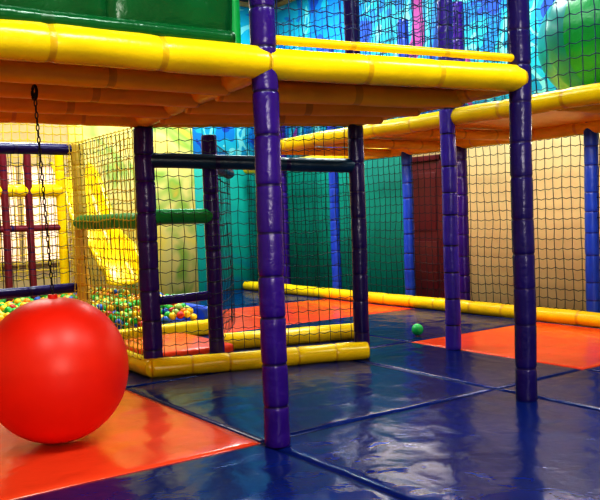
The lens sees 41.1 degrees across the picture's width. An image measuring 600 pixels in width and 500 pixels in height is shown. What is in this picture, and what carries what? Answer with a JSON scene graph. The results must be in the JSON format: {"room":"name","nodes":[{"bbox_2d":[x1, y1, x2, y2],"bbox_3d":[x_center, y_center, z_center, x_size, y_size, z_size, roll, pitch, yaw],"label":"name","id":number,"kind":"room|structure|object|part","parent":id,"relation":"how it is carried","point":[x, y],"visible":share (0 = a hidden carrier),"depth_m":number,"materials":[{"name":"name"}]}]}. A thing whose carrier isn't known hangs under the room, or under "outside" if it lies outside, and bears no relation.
{"room":"indoor playground","nodes":[
{"label":"indoor playground","id":0,"kind":"room"},
{"bbox_2d":[0,1,248,290],"bbox_3d":[-5.063,-1.560,11.775,11.470,5.360,0.120,-4,3,-35],"label":"wall","id":1,"kind":"structure","parent":0,"point":[6,128],"depth_m":12.42,"materials":[{"name":"paint"}]},
{"bbox_2d":[0,166,58,261],"bbox_3d":[-4.563,-0.543,12.056,2.100,1.450,0.030,-4,3,-35],"label":"pane","id":2,"kind":"object","parent":1,"relation":"attached to","point":[34,168],"visible":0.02,"depth_m":12.39,"materials":[{"name":"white glass"}]},
{"bbox_2d":[0,258,70,266],"bbox_3d":[-4.516,0.217,12.061,2.180,0.070,0.060,-4,3,-35],"label":"rail","id":3,"kind":"object","parent":1,"relation":"attached to","point":[58,258],"visible":0.43,"depth_m":12.35,"materials":[{"name":"paint"}]},
{"bbox_2d":[16,166,24,260],"bbox_3d":[-4.272,-0.560,12.225,0.070,1.550,0.050,-4,3,-35],"label":"mullion","id":4,"kind":"object","parent":3,"relation":"attached to","point":[18,200],"visible":0.55,"depth_m":12.20,"materials":[{"name":"paint"}]},
{"bbox_2d":[64,167,70,257],"bbox_3d":[-3.685,-0.599,12.639,0.070,1.550,0.050,-4,3,-35],"label":"mullion","id":5,"kind":"object","parent":3,"relation":"attached to","point":[65,168],"visible":0.22,"depth_m":12.63,"materials":[{"name":"paint"}]},
{"bbox_2d":[7,161,65,165],"bbox_3d":[-4.569,-1.301,11.995,2.180,0.070,0.060,-4,3,-35],"label":"rail","id":6,"kind":"object","parent":1,"relation":"attached to","point":[15,162],"visible":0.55,"depth_m":12.30,"materials":[{"name":"paint"}]},
{"bbox_2d":[68,125,198,294],"bbox_3d":[-2.726,-0.638,13.353,2.200,2.900,0.030,-4,3,-35],"label":"mural panel","id":7,"kind":"object","parent":1,"relation":"attached to","point":[160,135],"visible":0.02,"depth_m":13.65,"materials":[{"name":"yellow paint"}]},
{"bbox_2d":[192,6,254,155],"bbox_3d":[-1.207,-3.015,14.383,1.720,2.750,0.030,-4,3,-35],"label":"mural panel","id":8,"kind":"object","parent":1,"relation":"attached to","point":[234,133],"depth_m":14.42,"materials":[{"name":"blue paint"}]},
{"bbox_2d":[194,169,258,291],"bbox_3d":[-1.117,-0.444,14.495,1.720,2.300,0.030,-4,3,-35],"label":"mural panel","id":9,"kind":"object","parent":1,"relation":"attached to","point":[234,217],"visible":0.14,"depth_m":14.45,"materials":[{"name":"teal paint"}]},
{"bbox_2d":[274,0,440,156],"bbox_3d":[4.076,-1.743,8.668,0.120,5.360,15.500,-4,3,-35],"label":"wall","id":10,"kind":"structure","parent":0,"point":[281,3],"depth_m":14.25,"materials":[{"name":"paint"}]},
{"bbox_2d":[287,156,404,294],"bbox_3d":[0.613,-0.464,13.562,0.030,2.300,3.550,-4,3,-35],"label":"mural panel","id":11,"kind":"object","parent":10,"relation":"attached to","point":[394,161],"depth_m":13.20,"materials":[{"name":"teal paint"}]},
{"bbox_2d":[274,0,555,157],"bbox_3d":[2.818,-2.973,10.205,0.030,2.750,11.500,-4,3,-35],"label":"mural panel","id":12,"kind":"object","parent":10,"relation":"attached to","point":[282,15],"depth_m":12.05,"materials":[{"name":"blue paint"}]},
{"bbox_2d":[412,154,440,162],"bbox_3d":[1.821,-1.337,11.735,0.070,0.080,0.800,-4,3,-35],"label":"door","id":13,"kind":"structure","parent":10,"relation":"in","point":[432,157],"depth_m":11.64,"materials":[{"name":"red plastic"}]},
{"bbox_2d":[412,160,442,297],"bbox_3d":[1.869,-0.290,11.790,0.040,2.020,0.660,-4,3,-35],"label":"leaf","id":14,"kind":"object","parent":13,"relation":"attached to","point":[432,163],"visible":0.08,"depth_m":11.64,"materials":[{"name":"red paint"}]},
{"bbox_2d":[413,172,436,230],"bbox_3d":[1.835,-0.703,11.757,0.020,0.850,0.460,-4,3,-35],"label":"door panel","id":15,"kind":"object","parent":14,"relation":"attached to","point":[418,200],"visible":0.77,"depth_m":11.74,"materials":[{"name":"red paint"}]},
{"bbox_2d":[415,241,438,288],"bbox_3d":[1.867,0.221,11.797,0.020,0.700,0.460,-4,3,-35],"label":"door panel","id":16,"kind":"object","parent":14,"relation":"attached to","point":[426,276],"visible":0.77,"depth_m":11.78,"materials":[{"name":"red paint"}]},
{"bbox_2d":[439,154,444,297],"bbox_3d":[2.066,-0.323,11.481,0.070,2.100,0.070,-4,3,-35],"label":"frame","id":17,"kind":"object","parent":10,"relation":"attached to","point":[440,166],"visible":0.16,"depth_m":11.47,"materials":[{"name":"red plastic"}]},
{"bbox_2d":[467,133,599,310],"bbox_3d":[4.308,-0.364,8.337,0.030,2.300,7.650,-4,3,-35],"label":"panel","id":18,"kind":"object","parent":10,"relation":"attached to","point":[565,192],"depth_m":10.10,"materials":[{"name":"beige paint"}]},
{"bbox_2d":[247,133,599,310],"bbox_3d":[1.678,-0.329,10.736,0.050,1.944,9.007,-4,3,-35],"label":"safety net","id":19,"kind":"object","parent":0,"point":[580,144],"visible":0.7,"depth_m":10.65,"materials":[{"name":"black fabric"}]},
{"bbox_3d":[-0.511,1.191,5.480,11.350,0.100,15.500,-4,3,-35],"label":"floor","id":20,"kind":"structure","parent":0,"visible":0},
{"bbox_2d":[0,389,259,499],"bbox_3d":[-1.613,1.171,4.859,1.996,0.070,1.996,-4,3,-35],"label":"floor mat","id":21,"kind":"object","parent":20,"relation":"on","point":[142,433],"visible":0.69,"depth_m":4.57,"materials":[{"name":"orange plastic"}]},
{"bbox_2d":[126,335,287,387],"bbox_3d":[-1.136,1.032,7.644,1.996,0.072,1.996,-4,3,-35],"label":"floor mat","id":22,"kind":"object","parent":20,"relation":"on","point":[135,379],"visible":0.03,"depth_m":6.59,"materials":[{"name":"blue plastic"}]},
{"bbox_2d":[70,144,90,303],"bbox_3d":[-2.163,-0.004,7.927,0.133,2.073,0.136,-1,3,12],"label":"post","id":23,"kind":"object","parent":22,"relation":"on","point":[75,155],"visible":0.41,"depth_m":7.87,"materials":[{"name":"beige plastic"}]},
{"bbox_2d":[0,142,71,154],"bbox_3d":[-3.350,-0.915,7.091,2.800,0.115,0.116,-4,3,-36],"label":"beam","id":24,"kind":"structure","parent":23,"relation":"attached to","point":[5,147],"depth_m":7.62,"materials":[{"name":"plastic"}]},
{"bbox_2d":[0,154,75,287],"bbox_3d":[-3.318,-0.236,7.109,2.807,1.324,0.040,-4,3,-36],"label":"safety net","id":25,"kind":"object","parent":24,"relation":"hanging from","point":[10,165],"visible":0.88,"depth_m":7.68,"materials":[{"name":"black fabric"}]},
{"bbox_2d":[0,283,77,298],"bbox_3d":[-3.272,0.444,7.108,2.803,0.106,0.106,-4,3,-38],"label":"beam","id":26,"kind":"structure","parent":23,"relation":"attached to","point":[18,292],"depth_m":7.65,"materials":[{"name":"plastic"}]},
{"bbox_2d":[73,213,136,229],"bbox_3d":[-1.733,-0.260,7.305,0.151,0.144,1.565,-4,3,-35],"label":"beam","id":27,"kind":"structure","parent":23,"relation":"attached to","point":[129,215],"depth_m":7.20,"materials":[{"name":"green plastic"}]},
{"bbox_2d":[127,350,153,376],"bbox_3d":[-1.674,0.964,7.278,0.170,0.168,1.615,-4,3,-35],"label":"beam","id":28,"kind":"structure","parent":22,"relation":"on","point":[143,366],"depth_m":6.68,"materials":[{"name":"yellow plastic"}]},
{"bbox_2d":[133,127,162,358],"bbox_3d":[-1.267,0.019,6.680,0.172,2.073,0.168,-1,3,15],"label":"post","id":29,"kind":"object","parent":22,"relation":"on","point":[145,188],"visible":0.95,"depth_m":6.62,"materials":[{"name":"purple plastic"}]},
{"bbox_2d":[79,130,142,354],"bbox_3d":[-1.723,-0.062,7.317,0.034,1.940,1.569,-4,3,-36],"label":"safety net","id":30,"kind":"object","parent":29,"relation":"attached to","point":[129,144],"visible":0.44,"depth_m":7.31,"materials":[{"name":"black fabric"}]},
{"bbox_2d":[160,291,211,304],"bbox_3d":[-1.004,0.414,6.905,0.645,0.081,0.082,-4,3,-39],"label":"beam","id":31,"kind":"structure","parent":29,"relation":"attached to","point":[166,301],"depth_m":6.88,"materials":[{"name":"purple plastic"}]},
{"bbox_2d":[151,153,354,172],"bbox_3d":[-0.396,-0.747,6.885,1.860,0.198,0.132,-3,3,-15],"label":"beam","id":32,"kind":"structure","parent":29,"relation":"attached to","point":[159,160],"depth_m":6.80,"materials":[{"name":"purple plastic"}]},
{"bbox_2d":[124,332,233,356],"bbox_3d":[-1.242,0.946,7.665,0.800,0.130,1.080,-4,3,-35],"label":"step","id":33,"kind":"structure","parent":22,"relation":"on","point":[193,349],"depth_m":7.44,"materials":[{"name":"orange plastic"}]},
{"bbox_2d":[201,134,224,353],"bbox_3d":[-0.770,0.004,7.092,0.140,2.033,0.142,-4,3,-35],"label":"post","id":34,"kind":"object","parent":22,"relation":"on","point":[213,275],"visible":0.63,"depth_m":7.04,"materials":[{"name":"purple plastic"}]},
{"bbox_2d":[156,209,212,224],"bbox_3d":[-1.029,-0.287,6.875,0.645,0.134,0.132,-4,3,-40],"label":"beam","id":35,"kind":"structure","parent":34,"relation":"attached to","point":[161,218],"depth_m":6.83,"materials":[{"name":"green plastic"}]},
{"bbox_2d":[218,169,233,178],"bbox_3d":[-0.784,-0.798,7.903,0.128,0.123,1.689,-2,3,1],"label":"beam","id":36,"kind":"structure","parent":34,"relation":"attached to","point":[221,172],"depth_m":8.07,"materials":[{"name":"plastic"}]},
{"bbox_2d":[217,145,234,337],"bbox_3d":[-0.760,-0.087,7.934,0.042,1.872,1.695,-2,3,1],"label":"safety net","id":37,"kind":"object","parent":36,"relation":"attached to","point":[222,203],"visible":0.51,"depth_m":8.15,"materials":[{"name":"black fabric"}]},
{"bbox_2d":[151,342,369,376],"bbox_3d":[-0.317,0.936,6.887,1.902,0.168,0.170,-3,3,-15],"label":"beam","id":38,"kind":"structure","parent":22,"relation":"on","point":[345,351],"depth_m":6.78,"materials":[{"name":"yellow plastic"}]},
{"bbox_2d":[14,443,403,499],"bbox_3d":[-0.458,1.202,3.227,1.996,0.070,1.996,-4,3,-35],"label":"floor mat","id":39,"kind":"object","parent":20,"relation":"on","point":[258,471],"visible":1,"depth_m":3.91,"materials":[{"name":"blue plastic"}]},
{"bbox_2d":[186,290,322,308],"bbox_3d":[-1.144,0.805,12.852,1.946,0.071,2.516,-4,3,-35],"label":"floor mat","id":40,"kind":"object","parent":20,"relation":"on","point":[247,298],"visible":0.3,"depth_m":12.51,"materials":[{"name":"blue plastic"}]},
{"bbox_2d":[223,313,291,332],"bbox_3d":[-1.055,0.922,10.149,1.026,0.067,1.996,-4,3,-35],"label":"floor mat","id":41,"kind":"object","parent":20,"relation":"on","point":[248,322],"visible":0.27,"depth_m":9.84,"materials":[{"name":"orange plastic"}]},
{"bbox_2d":[126,360,494,442],"bbox_3d":[0.019,1.064,6.011,1.996,0.070,1.996,-4,3,-35],"label":"floor mat","id":42,"kind":"object","parent":20,"relation":"on","point":[322,395],"visible":0.87,"depth_m":5.78,"materials":[{"name":"blue plastic"}]},
{"bbox_2d":[229,324,406,348],"bbox_3d":[0.100,0.953,8.517,1.026,0.067,1.996,-4,3,-35],"label":"floor mat","id":43,"kind":"object","parent":20,"relation":"on","point":[375,342],"visible":0.25,"depth_m":8.07,"materials":[{"name":"blue plastic"}]},
{"bbox_2d":[224,323,353,348],"bbox_3d":[-0.085,0.873,8.093,1.480,0.175,0.178,-3,3,-17],"label":"beam","id":44,"kind":"structure","parent":43,"relation":"on","point":[249,335],"depth_m":8.06,"materials":[{"name":"yellow plastic"}]},
{"bbox_2d":[225,299,413,323],"bbox_3d":[0.161,0.841,11.007,1.946,0.070,1.996,-4,3,-35],"label":"floor mat","id":45,"kind":"object","parent":20,"relation":"on","point":[323,304],"visible":0.6,"depth_m":10.84,"materials":[{"name":"orange plastic"}]},
{"bbox_3d":[-0.383,-0.973,10.001,0.145,3.703,0.149,-4,3,-35],"label":"post","id":46,"kind":"object","parent":45,"relation":"on","visible":0},
{"bbox_2d":[281,147,392,156],"bbox_3d":[0.453,-1.300,10.584,2.070,0.113,0.113,-4,3,-35],"label":"beam","id":47,"kind":"structure","parent":46,"relation":"attached to","point":[368,152],"depth_m":10.55,"materials":[{"name":"yellow plastic"}]},
{"bbox_2d":[280,111,439,151],"bbox_3d":[0.505,-1.251,8.693,0.172,0.168,3.150,-4,3,-35],"label":"beam","id":48,"kind":"structure","parent":46,"relation":"attached to","point":[428,121],"depth_m":8.19,"materials":[{"name":"yellow plastic"}]},
{"bbox_2d":[331,299,412,307],"bbox_3d":[1.323,0.765,11.828,0.896,0.069,1.996,-4,3,-35],"label":"floor mat","id":49,"kind":"object","parent":20,"relation":"on","point":[331,299],"visible":0.02,"depth_m":11.33,"materials":[{"name":"blue plastic"}]},
{"bbox_2d":[324,49,341,288],"bbox_3d":[0.512,-1.205,12.307,0.157,3.903,0.160,-1,3,14],"label":"post","id":50,"kind":"object","parent":49,"relation":"on","point":[334,257],"visible":0.42,"depth_m":12.28,"materials":[{"name":"blue plastic"}]},
{"bbox_2d":[397,19,415,295],"bbox_3d":[1.464,-1.179,10.962,0.159,3.903,0.159,-3,3,-17],"label":"post","id":51,"kind":"object","parent":49,"relation":"on","point":[407,175],"visible":0.52,"depth_m":10.93,"materials":[{"name":"blue plastic"}]},
{"bbox_2d":[299,309,514,341],"bbox_3d":[1.315,0.871,9.374,1.946,0.071,1.996,-4,3,-35],"label":"floor mat","id":52,"kind":"object","parent":20,"relation":"on","point":[396,325],"visible":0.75,"depth_m":9.22,"materials":[{"name":"blue plastic"}]},
{"bbox_2d":[412,324,422,334],"bbox_3d":[1.221,0.826,8.315,0.122,0.123,0.122,-4,3,-35],"label":"ball","id":53,"kind":"object","parent":52,"relation":"on","point":[417,329],"visible":1,"depth_m":8.27,"materials":[{"name":"green plastic"}]},
{"bbox_2d":[262,390,599,499],"bbox_3d":[1.173,1.095,4.378,1.996,0.071,1.996,-4,3,-35],"label":"floor mat","id":54,"kind":"object","parent":20,"relation":"on","point":[490,445],"visible":0.96,"depth_m":4.34,"materials":[{"name":"blue plastic"}]},
{"bbox_2d":[248,0,290,448],"bbox_3d":[-0.190,-0.738,4.462,0.157,3.703,0.154,-1,3,14],"label":"post","id":55,"kind":"object","parent":54,"relation":"on","point":[262,28],"visible":0.94,"depth_m":4.43,"materials":[{"name":"purple plastic"}]},
{"bbox_2d":[0,19,271,78],"bbox_3d":[-1.157,-0.979,3.810,2.306,0.192,0.200,-4,3,-34],"label":"beam","id":56,"kind":"structure","parent":55,"relation":"attached to","point":[20,40],"depth_m":3.93,"materials":[{"name":"yellow plastic"}]},
{"bbox_2d":[0,0,240,43],"bbox_3d":[-1.238,-1.441,3.848,2.165,0.773,0.207,-4,3,-34],"label":"panel","id":57,"kind":"object","parent":56,"relation":"on","point":[213,20],"visible":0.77,"depth_m":4.07,"materials":[{"name":"plastic"}]},
{"bbox_2d":[136,76,251,126],"bbox_3d":[-0.752,-1.069,5.543,0.174,0.175,2.447,-3,3,-27],"label":"beam","id":58,"kind":"structure","parent":55,"relation":"attached to","point":[231,84],"depth_m":5.22,"materials":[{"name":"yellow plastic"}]},
{"bbox_2d":[0,97,171,118],"bbox_3d":[-1.995,-0.982,5.258,2.506,0.144,0.144,-4,3,-35],"label":"beam","id":59,"kind":"structure","parent":58,"relation":"attached to","point":[17,105],"depth_m":5.53,"materials":[{"name":"orange plastic"}]},
{"bbox_2d":[0,82,200,107],"bbox_3d":[-1.683,-0.970,4.739,2.417,0.143,0.145,-4,3,-35],"label":"beam","id":60,"kind":"structure","parent":58,"relation":"attached to","point":[7,89],"depth_m":4.98,"materials":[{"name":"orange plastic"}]},
{"bbox_3d":[-0.923,-1.107,5.267,4.380,0.035,2.600,-4,3,-35],"label":"deck","id":61,"kind":"object","parent":60,"relation":"on","visible":0},
{"bbox_2d":[0,84,128,443],"bbox_3d":[-1.462,0.084,4.701,0.836,2.104,0.836,-4,3,-38],"label":"ball","id":62,"kind":"object","parent":61,"relation":"hanging from","point":[64,366],"visible":1,"depth_m":4.42,"materials":[{"name":"red plastic"}]},
{"bbox_3d":[-1.500,-0.319,4.683,0.065,1.202,0.019,-2,3,0],"label":"chain","id":63,"kind":"part","parent":62,"relation":"part of","materials":[{"name":"metal"}]},
{"bbox_2d":[0,60,230,95],"bbox_3d":[-1.396,-0.957,4.262,2.334,0.146,0.149,-4,3,-35],"label":"beam","id":64,"kind":"structure","parent":58,"relation":"attached to","point":[49,73],"depth_m":4.43,"materials":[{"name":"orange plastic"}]},
{"bbox_2d":[184,99,420,116],"bbox_3d":[0.059,-1.079,5.973,1.850,0.152,0.158,-3,3,-20],"label":"beam","id":65,"kind":"structure","parent":58,"relation":"attached to","point":[214,107],"depth_m":5.92,"materials":[{"name":"orange plastic"}]},
{"bbox_2d":[215,80,463,107],"bbox_3d":[0.318,-1.065,5.476,1.855,0.158,0.156,-3,3,-24],"label":"beam","id":66,"kind":"structure","parent":58,"relation":"attached to","point":[297,92],"depth_m":5.45,"materials":[{"name":"orange plastic"}]},
{"bbox_2d":[274,0,510,53],"bbox_3d":[0.600,-1.879,4.844,1.874,1.318,0.045,-3,3,-27],"label":"safety net","id":67,"kind":"object","parent":55,"relation":"attached to","point":[389,2],"visible":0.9,"depth_m":4.89,"materials":[{"name":"black fabric"}]},
{"bbox_2d":[271,48,527,91],"bbox_3d":[0.627,-1.087,4.881,1.868,0.179,0.187,-3,3,-27],"label":"beam","id":68,"kind":"structure","parent":55,"relation":"attached to","point":[288,64],"depth_m":4.77,"materials":[{"name":"yellow plastic"}]},
{"bbox_2d":[276,35,513,61],"bbox_3d":[0.623,-1.220,4.872,1.868,0.054,0.055,-3,3,-27],"label":"rail","id":69,"kind":"object","parent":68,"relation":"on","point":[280,40],"visible":0.88,"depth_m":4.81,"materials":[{"name":"yellow plastic"}]},
{"bbox_2d":[506,0,537,401],"bbox_3d":[1.467,-0.833,5.318,0.151,3.703,0.152,-1,3,12],"label":"post","id":70,"kind":"object","parent":54,"relation":"on","point":[520,106],"visible":0.97,"depth_m":5.29,"materials":[{"name":"plastic"}]},
{"bbox_2d":[355,89,508,125],"bbox_3d":[0.973,-1.158,6.205,0.176,0.174,2.042,-3,3,-28],"label":"beam","id":71,"kind":"structure","parent":70,"relation":"attached to","point":[464,96],"depth_m":5.65,"materials":[{"name":"yellow plastic"}]},
{"bbox_2d":[160,112,383,124],"bbox_3d":[-0.200,-1.093,6.470,1.850,0.154,0.155,-3,3,-17],"label":"beam","id":72,"kind":"structure","parent":71,"relation":"attached to","point":[182,118],"depth_m":6.37,"materials":[{"name":"orange plastic"}]},
{"bbox_2d":[414,308,513,318],"bbox_3d":[2.478,0.796,10.195,0.896,0.067,1.996,-4,3,-35],"label":"floor mat","id":73,"kind":"object","parent":20,"relation":"on","point":[414,308],"visible":0.05,"depth_m":9.90,"materials":[{"name":"blue plastic"}]},
{"bbox_2d":[453,1,470,300],"bbox_3d":[2.043,-1.164,10.145,0.154,3.903,0.159,-1,3,14],"label":"post","id":74,"kind":"object","parent":73,"relation":"on","point":[461,153],"visible":0.53,"depth_m":10.11,"materials":[{"name":"purple plastic"}]},
{"bbox_2d":[352,342,581,389],"bbox_3d":[1.255,0.982,6.884,1.026,0.071,1.996,-4,3,-35],"label":"floor mat","id":75,"kind":"object","parent":20,"relation":"on","point":[472,368],"visible":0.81,"depth_m":6.71,"materials":[{"name":"blue plastic"}]},
{"bbox_2d":[343,0,369,357],"bbox_3d":[0.498,-0.878,7.117,0.147,3.703,0.147,-2,3,-6],"label":"post","id":76,"kind":"object","parent":75,"relation":"on","point":[355,132],"visible":0.71,"depth_m":7.08,"materials":[{"name":"plastic"}]},
{"bbox_2d":[149,122,349,127],"bbox_3d":[-0.409,-1.139,6.868,1.855,0.164,0.167,-3,3,-15],"label":"beam","id":77,"kind":"structure","parent":76,"relation":"attached to","point":[157,125],"depth_m":6.79,"materials":[{"name":"yellow plastic"}]},
{"bbox_2d":[153,126,352,356],"bbox_3d":[-0.374,-0.092,6.920,1.860,1.940,0.043,-3,3,-15],"label":"safety net","id":78,"kind":"object","parent":77,"relation":"hanging from","point":[247,138],"visible":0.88,"depth_m":6.89,"materials":[{"name":"black fabric"}]},
{"bbox_2d":[355,0,508,63],"bbox_3d":[0.947,-1.918,6.174,0.041,1.381,2.048,-3,3,-28],"label":"safety net","id":79,"kind":"object","parent":76,"relation":"attached to","point":[487,2],"visible":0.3,"depth_m":6.10,"materials":[{"name":"black fabric"}]},
{"bbox_2d":[437,0,460,349],"bbox_3d":[1.370,-0.920,7.385,0.148,3.703,0.152,-1,3,16],"label":"post","id":80,"kind":"object","parent":75,"relation":"on","point":[447,128],"visible":0.84,"depth_m":7.36,"materials":[{"name":"plastic"}]},
{"bbox_2d":[276,0,599,138],"bbox_3d":[1.325,-1.987,7.454,0.053,1.383,6.107,-4,3,-35],"label":"safety net","id":81,"kind":"object","parent":80,"relation":"attached to","point":[556,2],"visible":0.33,"depth_m":7.00,"materials":[{"name":"black fabric"}]},
{"bbox_2d":[451,83,599,125],"bbox_3d":[2.265,-1.205,6.203,0.167,0.167,2.950,-4,3,-36],"label":"beam","id":82,"kind":"structure","parent":80,"relation":"attached to","point":[589,94],"depth_m":6.52,"materials":[{"name":"yellow plastic"}]},
{"bbox_2d":[413,322,599,369],"bbox_3d":[2.470,0.904,7.742,1.946,0.068,1.996,-4,3,-35],"label":"floor mat","id":83,"kind":"object","parent":20,"relation":"on","point":[577,347],"visible":0.77,"depth_m":7.65,"materials":[{"name":"orange plastic"}]},
{"bbox_2d":[497,370,599,410],"bbox_3d":[2.409,1.015,5.251,1.026,0.068,1.996,-4,3,-35],"label":"floor mat","id":84,"kind":"object","parent":20,"relation":"on","point":[581,388],"visible":0.79,"depth_m":5.68,"materials":[{"name":"blue plastic"}]},
{"bbox_2d":[537,321,599,328],"bbox_3d":[3.633,0.827,8.562,0.896,0.069,1.996,-4,3,-35],"label":"floor mat","id":85,"kind":"object","parent":20,"relation":"on","point":[537,321],"visible":0.15,"depth_m":8.78,"materials":[{"name":"blue plastic"}]},
{"bbox_2d":[243,281,599,327],"bbox_3d":[1.662,0.707,10.682,0.186,0.183,9.100,-4,3,-35],"label":"beam","id":86,"kind":"structure","parent":85,"relation":"on","point":[544,314],"depth_m":10.29,"materials":[{"name":"yellow plastic"}]},
{"bbox_2d":[583,122,599,312],"bbox_3d":[3.128,-1.135,8.606,0.160,3.903,0.156,-1,3,14],"label":"post","id":87,"kind":"object","parent":85,"relation":"on","point":[591,140],"visible":0.57,"depth_m":8.59,"materials":[{"name":"blue plastic"}]},
{"bbox_2d":[245,0,556,156],"bbox_3d":[1.612,-2.236,10.653,0.056,1.585,9.007,-4,3,-35],"label":"safety net","id":88,"kind":"object","parent":87,"relation":"attached to","point":[471,103],"visible":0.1,"depth_m":9.90,"materials":[{"name":"black fabric"}]},
{"bbox_2d":[243,120,599,173],"bbox_3d":[1.670,-1.374,10.648,0.190,0.179,9.100,-4,3,-35],"label":"beam","id":89,"kind":"structure","parent":87,"relation":"attached to","point":[578,128],"depth_m":9.14,"materials":[{"name":"yellow plastic"}]},
{"bbox_2d":[321,139,439,149],"bbox_3d":[1.089,-1.284,9.686,2.070,0.115,0.115,-4,3,-35],"label":"beam","id":90,"kind":"structure","parent":89,"relation":"attached to","point":[368,143],"depth_m":9.71,"materials":[{"name":"orange plastic"}]},
{"bbox_2d":[392,128,508,139],"bbox_3d":[1.782,-1.264,8.707,2.070,0.117,0.113,-4,3,-35],"label":"beam","id":91,"kind":"structure","parent":89,"relation":"attached to","point":[468,134],"depth_m":8.71,"materials":[{"name":"orange plastic"}]},
{"bbox_2d":[370,110,599,140],"bbox_3d":[2.203,-1.334,8.086,2.090,0.035,6.100,-4,3,-35],"label":"deck","id":92,"kind":"object","parent":89,"relation":"on","point":[552,118],"visible":0.11,"depth_m":8.40,"materials":[{"name":"orange plastic"}]},
{"bbox_2d":[537,0,599,88],"bbox_3d":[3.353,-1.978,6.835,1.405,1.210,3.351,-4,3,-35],"label":"ball","id":93,"kind":"object","parent":92,"relation":"on","point":[587,5],"visible":0.68,"depth_m":7.15,"materials":[{"name":"green plastic"}]},
{"bbox_2d":[556,104,599,113],"bbox_3d":[2.935,-1.232,7.075,2.070,0.116,0.113,-4,3,-35],"label":"beam","id":94,"kind":"structure","parent":89,"relation":"attached to","point":[592,109],"depth_m":6.63,"materials":[{"name":"orange plastic"}]},
{"bbox_2d":[583,366,599,371],"bbox_3d":[3.625,0.932,6.109,1.946,0.073,1.996,-4,3,-35],"label":"floor mat","id":95,"kind":"object","parent":20,"relation":"on","point":[597,368],"visible":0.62,"depth_m":6.35,"materials":[{"name":"blue plastic"}]},
{"bbox_3d":[0.019,0.729,13.673,0.896,0.069,2.516,-4,3,-35],"label":"floor mat","id":96,"kind":"object","parent":20,"relation":"on","visible":0},
{"bbox_2d":[279,126,290,283],"bbox_3d":[-0.290,-1.227,13.443,0.157,3.903,0.160,-2,3,3],"label":"post","id":97,"kind":"object","parent":96,"relation":"on","point":[283,175],"visible":0.22,"depth_m":13.41,"materials":[{"name":"purple plastic"}]},
{"bbox_3d":[-3.922,1.110,8.125,1.996,0.069,1.996,-4,3,-35],"label":"floor mat","id":98,"kind":"object","parent":20,"relation":"on","visible":0},
{"bbox_2d":[0,287,208,338],"bbox_3d":[-3.822,0.801,9.396,4.300,0.447,4.070,-4,3,-35],"label":"pit","id":99,"kind":"object","parent":98,"relation":"on","point":[7,307],"visible":0.24,"depth_m":8.91,"materials":[{"name":"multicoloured plastic"}]},
{"bbox_2d":[0,123,88,281],"bbox_3d":[-4.705,-0.723,11.329,3.465,2.432,0.059,-4,3,-36],"label":"safety net","id":100,"kind":"object","parent":99,"relation":"attached to","point":[43,125],"visible":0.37,"depth_m":11.91,"materials":[{"name":"fabric"}]},
{"bbox_2d":[48,161,138,285],"bbox_3d":[-2.704,-0.412,10.565,0.627,1.656,2.047,-4,3,-32],"label":"slide","id":101,"kind":"object","parent":99,"relation":"on","point":[120,245],"visible":0.34,"depth_m":10.48,"materials":[{"name":"yellow plastic"}]},
{"bbox_3d":[-3.595,0.966,11.122,1.996,0.072,2.516,-4,3,-35],"label":"floor mat","id":102,"kind":"object","parent":20,"relation":"on","visible":0},
{"bbox_2d":[0,154,13,301],"bbox_3d":[-3.563,-0.099,9.728,0.093,2.203,0.096,-2,3,-6],"label":"post","id":103,"kind":"object","parent":102,"relation":"on","point":[3,158],"visible":0.71,"depth_m":9.69,"materials":[{"name":"red plastic"}]},
{"bbox_2d":[23,154,37,298],"bbox_3d":[-3.336,-0.115,9.924,0.096,2.203,0.095,-2,3,-4],"label":"post","id":104,"kind":"object","parent":102,"relation":"on","point":[27,157],"visible":0.59,"depth_m":9.88,"materials":[{"name":"red plastic"}]},
{"bbox_2d":[0,224,60,232],"bbox_3d":[-3.963,-0.224,9.430,2.427,0.084,0.085,-4,3,-39],"label":"beam","id":105,"kind":"structure","parent":104,"relation":"attached to","point":[22,228],"depth_m":9.94,"materials":[{"name":"red plastic"}]},
{"bbox_2d":[0,184,62,197],"bbox_3d":[-4.008,-0.694,9.451,2.422,0.168,0.168,-4,3,-37],"label":"beam","id":106,"kind":"structure","parent":104,"relation":"attached to","point":[20,188],"depth_m":9.93,"materials":[{"name":"yellow plastic"}]},
{"bbox_2d":[0,154,59,286],"bbox_3d":[-4.011,-0.316,9.491,2.428,1.726,0.035,-4,3,-36],"label":"safety net","id":107,"kind":"object","parent":106,"relation":"attached to","point":[18,173],"visible":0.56,"depth_m":9.93,"materials":[{"name":"black fabric"}]},
{"bbox_2d":[54,155,68,293],"bbox_3d":[-3.024,-0.139,10.206,0.125,2.203,0.126,-1,3,12],"label":"post","id":108,"kind":"object","parent":102,"relation":"on","point":[58,159],"visible":0.58,"depth_m":10.15,"materials":[{"name":"yellow plastic"}]},
{"bbox_3d":[-3.406,0.159,5.189,0.152,2.073,0.151,-4,3,-35],"label":"post","id":109,"kind":"object","parent":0,"visible":0},
{"bbox_2d":[0,112,139,126],"bbox_3d":[-2.375,-1.024,5.885,2.615,0.167,0.178,-4,3,-35],"label":"beam","id":110,"kind":"structure","parent":109,"relation":"attached to","point":[5,117],"depth_m":6.22,"materials":[{"name":"yellow plastic"}]},
{"bbox_2d":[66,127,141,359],"bbox_3d":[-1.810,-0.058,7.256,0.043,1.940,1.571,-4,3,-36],"label":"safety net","id":111,"kind":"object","parent":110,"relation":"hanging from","point":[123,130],"visible":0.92,"depth_m":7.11,"materials":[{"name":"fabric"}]}
]}

